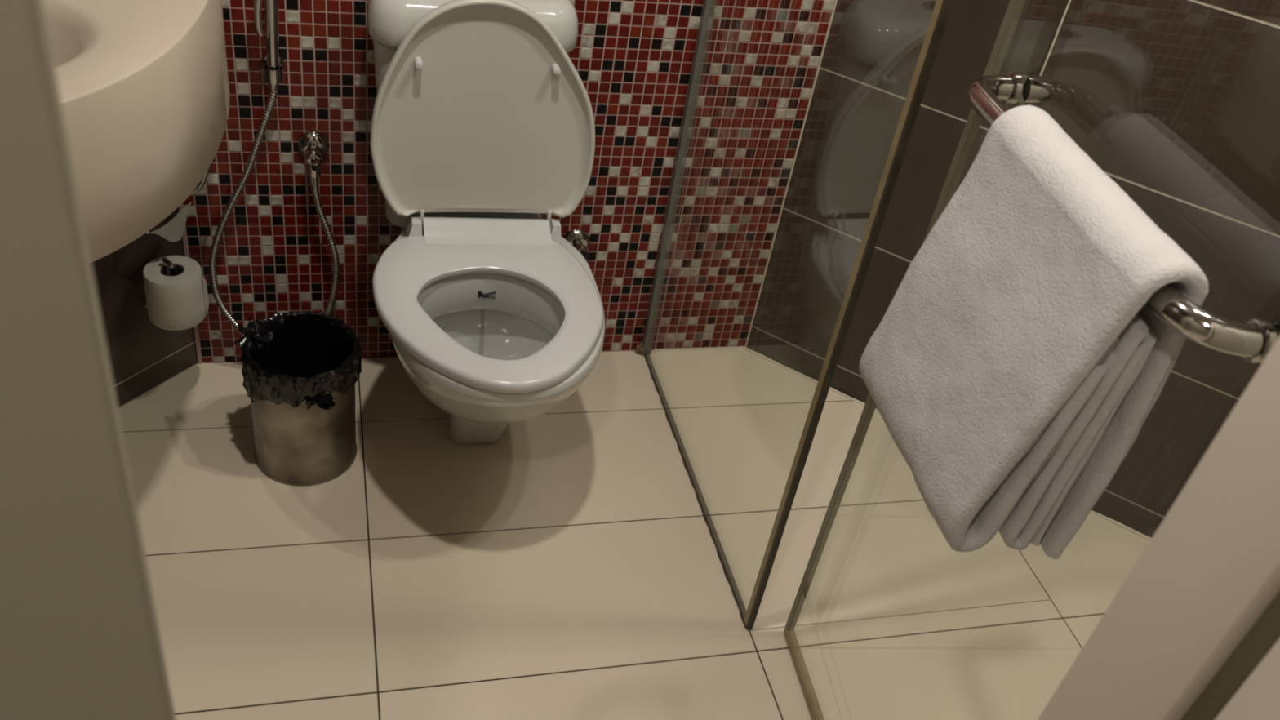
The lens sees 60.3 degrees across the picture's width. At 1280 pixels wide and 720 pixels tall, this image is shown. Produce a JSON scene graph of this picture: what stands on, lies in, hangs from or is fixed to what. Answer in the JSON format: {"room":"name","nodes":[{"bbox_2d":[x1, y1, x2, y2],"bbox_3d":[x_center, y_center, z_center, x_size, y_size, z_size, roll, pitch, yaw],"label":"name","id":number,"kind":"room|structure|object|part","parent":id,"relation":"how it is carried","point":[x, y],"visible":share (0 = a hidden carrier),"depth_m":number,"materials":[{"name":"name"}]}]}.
{"room":"bathroom","nodes":[
{"label":"bathroom","id":0,"kind":"room"},
{"bbox_2d":[0,0,176,719],"bbox_3d":[-0.516,-0.035,0.293,0.671,2.402,0.008,-2,39,-16],"label":"door frame","id":1,"kind":"structure","parent":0,"point":[80,637],"depth_m":0.44,"materials":[{"name":"beige paint"}]},
{"bbox_2d":[91,207,197,408],"bbox_3d":[-0.884,-0.795,1.179,0.080,2.402,0.659,27,40,20],"label":"wall","id":2,"kind":"structure","parent":0,"point":[143,356],"depth_m":1.95,"materials":[{"name":"tile"}]},
{"bbox_2d":[42,0,229,262],"bbox_3d":[-0.764,-0.308,1.324,0.427,0.202,0.878,27,40,20],"label":"sink","id":3,"kind":"object","parent":2,"relation":"attached to","point":[143,85],"depth_m":1.30,"materials":[{"name":"white ceramic"}]},
{"bbox_2d":[189,164,211,195],"bbox_3d":[-0.736,-0.379,1.796,0.093,0.279,0.042,6,38,-7],"label":"supply hose","id":4,"kind":"object","parent":3,"relation":"attached to","point":[201,184],"visible":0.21,"depth_m":1.84,"materials":[{"name":"metal"}]},
{"bbox_2d":[142,257,175,309],"bbox_3d":[-0.823,-0.126,1.902,0.094,0.135,0.033,27,40,20],"label":"holder","id":5,"kind":"object","parent":2,"relation":"attached to","point":[171,265],"visible":0.34,"depth_m":1.86,"materials":[{"name":"silver metal"}]},
{"bbox_3d":[-0.868,-0.100,1.951,0.008,0.022,0.022,27,40,20],"label":"wall plate","id":6,"kind":"part","parent":5,"relation":"part of","materials":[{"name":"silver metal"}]},
{"bbox_3d":[-0.825,-0.129,1.901,0.078,0.129,0.009,27,40,20],"label":"arm","id":7,"kind":"part","parent":5,"relation":"part of","materials":[{"name":"silver metal"}]},
{"bbox_2d":[142,255,208,330],"bbox_3d":[-0.796,-0.115,1.890,0.096,0.096,0.094,-2,39,-16],"label":"toilet roll","id":8,"kind":"object","parent":5,"relation":"on","point":[180,301],"visible":0.98,"depth_m":1.86,"materials":[{"name":"paper"}]},
{"bbox_2d":[146,201,191,241],"bbox_3d":[-0.794,-0.218,1.824,0.112,0.057,0.062,-8,41,-23],"label":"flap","id":9,"kind":"object","parent":2,"relation":"attached to","point":[173,231],"visible":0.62,"depth_m":1.83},
{"bbox_2d":[182,0,834,363],"bbox_3d":[-0.144,-0.977,1.592,1.170,2.402,0.101,-2,39,-16],"label":"wall","id":10,"kind":"structure","parent":0,"point":[633,60],"depth_m":2.02,"materials":[{"name":"tile"}]},
{"bbox_2d":[178,204,201,364],"bbox_3d":[-0.674,-0.930,1.402,0.006,2.400,0.006,-2,39,-16],"label":"trim","id":11,"kind":"structure","parent":10,"relation":"attached to","point":[180,207],"depth_m":2.08,"materials":[{"name":"metal"}]},
{"bbox_2d":[208,0,339,336],"bbox_3d":[-0.632,-0.302,1.879,0.227,0.820,0.091,-2,39,-16],"label":"bidet spray","id":12,"kind":"object","parent":10,"relation":"attached to","point":[313,145],"visible":0.8,"depth_m":1.88,"materials":[{"name":"silver metal"}]},
{"bbox_3d":[-0.567,-0.526,1.702,0.026,0.203,0.046,-2,39,-16],"label":"spray handle","id":13,"kind":"part","parent":12,"relation":"part of","materials":[{"name":"silver metal"}]},
{"bbox_2d":[306,164,320,185],"bbox_3d":[-0.558,-0.325,1.889,0.022,0.050,0.022,-2,39,-16],"label":"outlet","id":14,"kind":"object","parent":12,"relation":"attached to","point":[313,175],"depth_m":1.89,"materials":[{"name":"silver metal"}]},
{"bbox_3d":[-0.549,-0.333,1.862,0.018,0.019,0.032,-2,39,-16],"label":"knob","id":15,"kind":"part","parent":12,"relation":"part of","materials":[{"name":"silver metal"}]},
{"bbox_2d":[563,228,590,263],"bbox_3d":[-0.117,-0.206,2.127,0.054,0.064,0.077,-2,39,-16],"label":"valve","id":16,"kind":"object","parent":10,"relation":"attached to","point":[579,238],"visible":0.44,"depth_m":2.13,"materials":[{"name":"silver metal"}]},
{"bbox_3d":[-0.112,-0.192,2.111,0.026,0.028,0.032,-2,39,-16],"label":"knob","id":17,"kind":"part","parent":16,"relation":"part of","materials":[{"name":"silver metal"}]},
{"bbox_2d":[653,346,744,351],"bbox_3d":[0.130,-0.024,2.406,0.210,0.009,0.008,-2,39,-16],"label":"baseboard","id":18,"kind":"structure","parent":10,"relation":"attached to","point":[739,347],"depth_m":2.40,"materials":[{"name":"beige tile"}]},
{"bbox_2d":[744,0,837,346],"bbox_3d":[0.409,-0.963,1.708,0.004,2.400,0.006,-2,39,-16],"label":"trim","id":19,"kind":"structure","parent":10,"relation":"attached to","point":[835,1],"depth_m":2.16,"materials":[{"name":"silver metal"}]},
{"bbox_2d":[118,349,1150,719],"bbox_3d":[0.181,0.971,1.194,3.228,0.060,3.320,-2,39,-16],"label":"floor","id":20,"kind":"structure","parent":0,"point":[566,565],"depth_m":1.88,"materials":[{"name":"tile"}]},
{"bbox_2d":[233,311,361,485],"bbox_3d":[-0.585,0.066,1.903,0.206,0.263,0.208,-2,39,-16],"label":"waste bin","id":21,"kind":"object","parent":20,"relation":"on","point":[300,371],"visible":1,"depth_m":1.88,"materials":[{"name":"metal"}]},
{"bbox_2d":[366,0,604,444],"bbox_3d":[-0.248,-0.144,1.801,0.370,0.814,0.580,-2,39,-16],"label":"toilet","id":22,"kind":"object","parent":20,"relation":"on","point":[482,126],"visible":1,"depth_m":1.77,"materials":[{"name":"ceramic"}]},
{"bbox_3d":[-0.262,-0.552,1.745,0.329,0.078,0.144,-2,39,-16],"label":"cistern lid","id":23,"kind":"part","parent":22,"relation":"part of","materials":[{"name":"white ceramic"}]},
{"bbox_3d":[-0.244,-0.395,1.765,0.366,0.378,0.024,-2,39,-16],"label":"lid","id":24,"kind":"part","parent":22,"relation":"part of","materials":[{"name":"plastic"}]},
{"bbox_3d":[-0.259,-0.215,1.879,0.217,0.031,0.062,-1,39,-14],"label":"hinge plate","id":25,"kind":"part","parent":22,"relation":"part of","materials":[{"name":"plastic"}]},
{"bbox_3d":[-0.234,-0.082,1.736,0.358,0.021,0.401,-2,39,-16],"label":"seat","id":26,"kind":"part","parent":22,"relation":"part of","materials":[{"name":"plastic"}]},
{"bbox_3d":[-0.261,-0.038,1.887,0.354,0.240,0.576,-2,39,-16],"label":"bowl","id":27,"kind":"part","parent":22,"relation":"part of","materials":[{"name":"white ceramic"}]},
{"bbox_2d":[635,342,643,355],"bbox_3d":[0.006,-0.024,2.356,0.034,0.027,0.019,-2,39,-16],"label":"lump","id":28,"kind":"object","parent":20,"relation":"on","point":[639,348],"visible":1,"depth_m":2.35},
{"bbox_2d":[642,0,954,629],"bbox_3d":[0.235,-0.566,1.485,0.021,2.000,0.746,-2,39,-15],"label":"glass panel","id":29,"kind":"object","parent":20,"relation":"on","point":[940,16],"visible":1,"depth_m":1.63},
{"bbox_2d":[746,0,1279,537],"bbox_3d":[0.956,-0.722,1.532,1.239,2.402,0.080,26,40,19],"label":"wall","id":30,"kind":"structure","parent":0,"point":[1177,102],"depth_m":1.89,"materials":[{"name":"tile"}]},
{"bbox_2d":[743,346,1151,540],"bbox_3d":[0.727,0.218,2.241,1.170,0.009,0.008,26,40,19],"label":"baseboard","id":31,"kind":"structure","parent":30,"relation":"attached to","point":[760,355],"depth_m":2.35,"materials":[{"name":"beige tile"}]},
{"bbox_3d":[1.015,-0.040,0.671,1.292,2.402,0.140,-2,39,-16],"label":"wall","id":32,"kind":"structure","parent":0,"visible":0},
{"bbox_2d":[783,0,1279,719],"bbox_3d":[0.426,-0.125,0.962,0.114,1.997,0.661,2,38,-12],"label":"shower door","id":33,"kind":"structure","parent":32,"relation":"attached to","point":[1253,340],"depth_m":1.16,"materials":[{"name":"clear glass"}]},
{"bbox_2d":[858,105,1208,559],"bbox_3d":[0.347,-0.023,1.041,0.140,0.345,0.283,1,39,-13],"label":"towel","id":34,"kind":"object","parent":33,"relation":"hanging from","point":[1020,357],"visible":0.99,"depth_m":0.98,"materials":[{"name":"fabric"}]},
{"bbox_2d":[1037,335,1279,719],"bbox_3d":[0.371,0.164,0.539,0.030,2.050,0.304,-2,39,-16],"label":"trim","id":35,"kind":"structure","parent":32,"relation":"attached to","point":[1192,632],"depth_m":0.64,"materials":[{"name":"paint"}]}
]}

